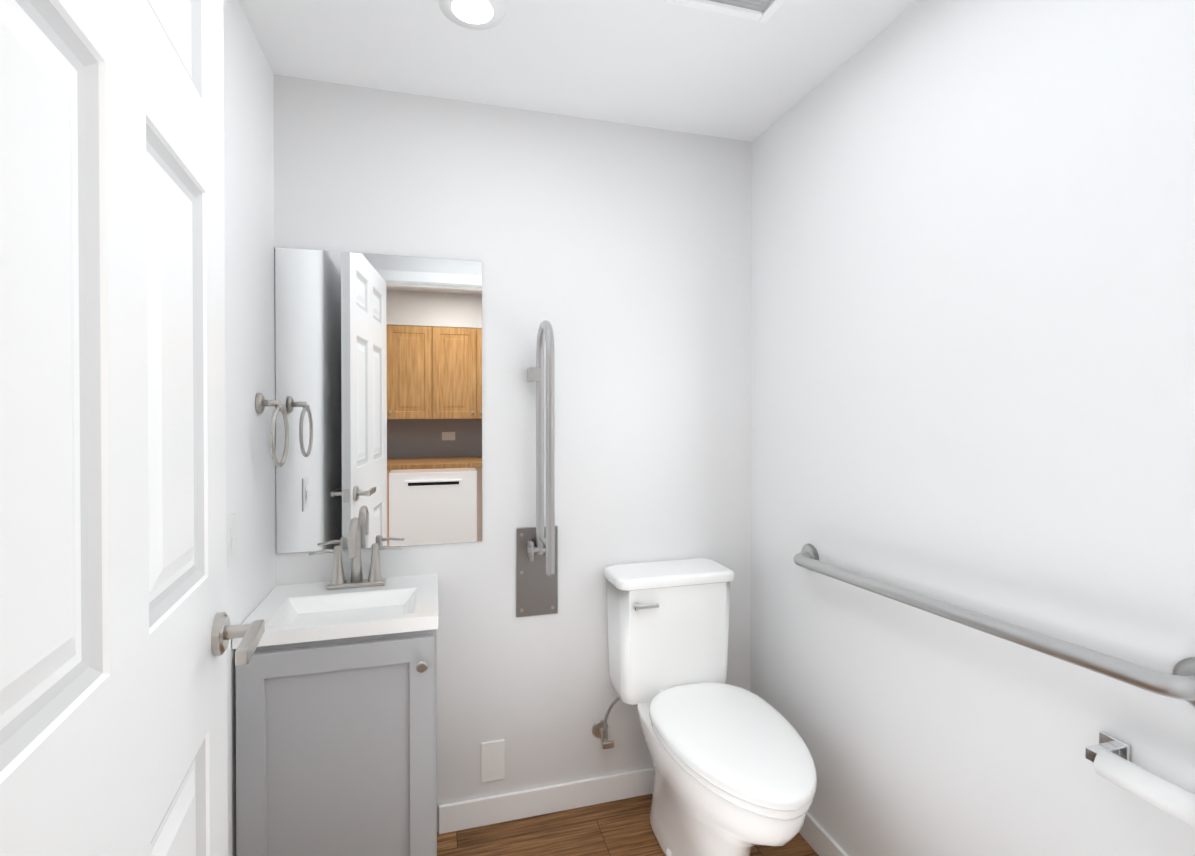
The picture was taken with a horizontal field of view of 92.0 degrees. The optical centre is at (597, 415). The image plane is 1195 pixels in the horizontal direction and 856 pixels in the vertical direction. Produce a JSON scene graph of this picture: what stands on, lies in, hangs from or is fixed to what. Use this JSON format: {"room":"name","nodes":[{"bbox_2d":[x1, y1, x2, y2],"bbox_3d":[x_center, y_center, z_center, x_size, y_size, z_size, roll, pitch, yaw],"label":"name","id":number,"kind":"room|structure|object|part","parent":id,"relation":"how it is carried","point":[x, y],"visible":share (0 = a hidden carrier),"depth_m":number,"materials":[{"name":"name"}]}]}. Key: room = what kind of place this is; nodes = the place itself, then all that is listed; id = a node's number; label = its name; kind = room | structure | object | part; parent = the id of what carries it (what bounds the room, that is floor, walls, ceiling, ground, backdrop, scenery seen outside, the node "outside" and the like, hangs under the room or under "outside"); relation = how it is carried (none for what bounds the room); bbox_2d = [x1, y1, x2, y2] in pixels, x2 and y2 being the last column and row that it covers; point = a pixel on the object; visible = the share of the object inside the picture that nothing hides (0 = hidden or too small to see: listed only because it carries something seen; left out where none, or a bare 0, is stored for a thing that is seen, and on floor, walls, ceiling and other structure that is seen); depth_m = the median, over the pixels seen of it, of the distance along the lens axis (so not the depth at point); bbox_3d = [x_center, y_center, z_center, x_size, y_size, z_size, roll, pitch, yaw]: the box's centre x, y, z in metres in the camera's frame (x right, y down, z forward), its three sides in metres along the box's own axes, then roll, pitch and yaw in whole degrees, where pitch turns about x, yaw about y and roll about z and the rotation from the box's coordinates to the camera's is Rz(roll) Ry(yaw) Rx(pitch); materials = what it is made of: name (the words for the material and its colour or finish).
{"room":"bathroom","nodes":[
{"label":"bathroom","id":0,"kind":"room"},
{"bbox_2d":[223,0,275,855],"bbox_3d":[-0.782,0.168,0.898,0.120,2.300,1.833,0,0,-16],"label":"wall","id":1,"kind":"structure","parent":0,"point":[249,252],"depth_m":1.43,"materials":[{"name":"white paint"}]},
{"bbox_2d":[0,0,264,855],"bbox_3d":[-0.500,0.294,0.597,0.161,2.030,0.830,0,1,-21],"label":"door","id":2,"kind":"structure","parent":1,"relation":"in","point":[118,632],"depth_m":0.56,"materials":[{"name":"white paint"}]},
{"bbox_3d":[-0.616,0.351,0.897,0.161,0.066,0.188,0,1,-21],"label":"handle","id":3,"kind":"part","parent":2,"relation":"part of","materials":[{"name":"silver metal"}]},
{"bbox_2d":[226,513,236,569],"bbox_3d":[-0.828,0.285,1.306,0.010,0.116,0.072,0,0,-16],"label":"switch plate","id":4,"kind":"object","parent":1,"relation":"attached to","point":[231,540],"visible":0.94,"depth_m":1.30,"materials":[{"name":"white plastic"}]},
{"bbox_2d":[255,393,288,466],"bbox_3d":[-0.865,0.039,1.526,0.060,0.196,0.163,0,0,-16],"label":"towel ring","id":5,"kind":"object","parent":1,"relation":"attached to","point":[261,402],"visible":1,"depth_m":1.51,"materials":[{"name":"silver metal"}]},
{"bbox_2d":[274,74,751,831],"bbox_3d":[-0.206,0.160,1.948,1.557,2.300,0.120,0,0,-16],"label":"wall","id":6,"kind":"structure","parent":0,"point":[616,256],"depth_m":1.91,"materials":[{"name":"white paint"}]},
{"bbox_2d":[275,247,482,553],"bbox_3d":[-0.651,-0.043,1.756,0.591,0.892,0.006,0,0,-16],"label":"mirror","id":7,"kind":"object","parent":6,"relation":"attached to","point":[379,376],"visible":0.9,"depth_m":1.75,"materials":[{"name":"clear glass"}]},
{"bbox_2d":[481,739,503,782],"bbox_3d":[-0.336,1.112,1.853,0.074,0.127,0.007,0,0,-16],"label":"cover plate","id":8,"kind":"object","parent":6,"relation":"attached to","point":[492,760],"visible":1,"depth_m":1.85,"materials":[{"name":"white plastic"}]},
{"bbox_2d":[516,320,557,616],"bbox_3d":[-0.168,0.183,1.778,0.138,0.945,0.228,0,0,-16],"label":"grab rail","id":9,"kind":"object","parent":6,"relation":"attached to","point":[537,570],"visible":1,"depth_m":1.83,"materials":[{"name":"silver metal"}]},
{"bbox_2d":[439,767,653,833],"bbox_3d":[0.019,1.267,1.951,1.073,0.085,0.014,0,0,-16],"label":"baseboard","id":10,"kind":"structure","parent":6,"relation":"attached to","point":[505,807],"depth_m":1.89,"materials":[{"name":"white paint"}]},
{"bbox_2d":[238,0,917,141],"bbox_3d":[0.294,-1.006,0.234,3.340,0.060,3.673,0,0,-16],"label":"ceiling","id":11,"kind":"structure","parent":0,"point":[660,64],"depth_m":1.57,"materials":[{"name":"white paint"}]},
{"bbox_2d":[439,0,505,29],"bbox_3d":[-0.302,-0.983,1.394,0.158,0.006,0.158,0,0,-16],"label":"recessed light","id":12,"kind":"object","parent":11,"relation":"in","point":[498,8],"depth_m":1.40,"materials":[{"name":"white paint"}]},
{"bbox_3d":[-0.302,-0.980,1.394,0.098,0.002,0.098,0,0,-16],"label":"ceiling light lens","id":13,"kind":"part","parent":12,"relation":"part of","materials":[{"name":"white plastic"}]},
{"bbox_2d":[664,0,784,22],"bbox_3d":[0.320,-0.979,1.280,0.271,0.012,0.243,0,0,-16],"label":"ceiling vent","id":14,"kind":"object","parent":11,"relation":"in","point":[760,10],"visible":1,"depth_m":1.38,"materials":[{"name":"white paint"}]},
{"bbox_2d":[437,793,818,855],"bbox_3d":[0.294,1.353,0.253,3.340,0.060,3.673,0,0,-16],"label":"floor","id":15,"kind":"structure","parent":0,"point":[621,827],"depth_m":1.79,"materials":[{"name":"brown wood"}]},
{"bbox_2d":[232,517,437,855],"bbox_3d":[-0.663,0.802,1.548,0.454,1.022,0.410,0,0,-16],"label":"bathroom vanity","id":16,"kind":"object","parent":15,"relation":"on","point":[336,723],"visible":1,"depth_m":1.40,"materials":[{"name":"grey wood"}]},
{"bbox_3d":[-0.619,0.879,1.386,0.435,0.655,0.020,0,0,-16],"label":"door","id":17,"kind":"part","parent":16,"relation":"part of","materials":[{"name":"grey wood"}]},
{"bbox_2d":[309,517,401,589],"bbox_3d":[-0.692,0.394,1.645,0.253,0.206,0.128,0,0,-16],"label":"faucet","id":18,"kind":"object","parent":16,"relation":"on","point":[375,581],"depth_m":1.67,"materials":[{"name":"silver metal"}]},
{"bbox_3d":[-0.430,0.614,1.413,0.028,0.028,0.026,0,0,-16],"label":"knob","id":19,"kind":"part","parent":16,"relation":"part of","materials":[{"name":"silver metal"}]},
{"bbox_2d":[592,558,816,855],"bbox_3d":[0.300,0.909,1.636,0.449,0.806,0.764,0,0,-16],"label":"toilet","id":20,"kind":"object","parent":15,"relation":"on","point":[734,768],"visible":1,"depth_m":1.68,"materials":[{"name":"white ceramic"}]},
{"bbox_3d":[0.233,0.727,1.911,0.383,0.377,0.185,0,0,-16],"label":"tank","id":21,"kind":"part","parent":20,"relation":"part of","materials":[{"name":"white ceramic"}]},
{"bbox_3d":[0.235,0.521,1.903,0.405,0.034,0.198,0,0,-16],"label":"lid","id":22,"kind":"part","parent":20,"relation":"part of","materials":[{"name":"white ceramic"}]},
{"bbox_3d":[0.342,1.107,1.636,0.350,0.410,0.710,0,0,-16],"label":"bowl","id":23,"kind":"part","parent":20,"relation":"part of","materials":[{"name":"white ceramic"}]},
{"bbox_3d":[0.363,0.874,1.560,0.368,0.053,0.584,0,0,-16],"label":"seat","id":24,"kind":"part","parent":20,"relation":"part of","materials":[{"name":"white plastic"}]},
{"bbox_2d":[751,0,1194,855],"bbox_3d":[0.833,0.165,1.349,0.120,2.300,1.833,0,0,-16],"label":"wall","id":25,"kind":"structure","parent":0,"point":[973,318],"depth_m":1.21,"materials":[{"name":"white paint"}]},
{"bbox_2d":[799,811,847,855],"bbox_3d":[0.768,1.272,1.343,0.014,0.085,1.588,0,0,-16],"label":"baseboard","id":26,"kind":"structure","parent":25,"relation":"attached to","point":[821,842],"depth_m":1.72,"materials":[{"name":"white paint"}]},
{"bbox_2d":[793,544,1194,706],"bbox_3d":[0.745,0.419,1.302,0.074,0.120,1.025,0,0,-16],"label":"grab rail","id":27,"kind":"object","parent":25,"relation":"attached to","point":[1179,683],"visible":1,"depth_m":1.04,"materials":[{"name":"silver metal"}]},
{"bbox_2d":[1085,731,1194,827],"bbox_3d":[0.864,0.569,0.888,0.070,0.050,0.203,0,0,-16],"label":"paper holder","id":28,"kind":"object","parent":25,"relation":"attached to","point":[1108,755],"visible":1,"depth_m":0.89,"materials":[{"name":"silver metal"}]}
]}

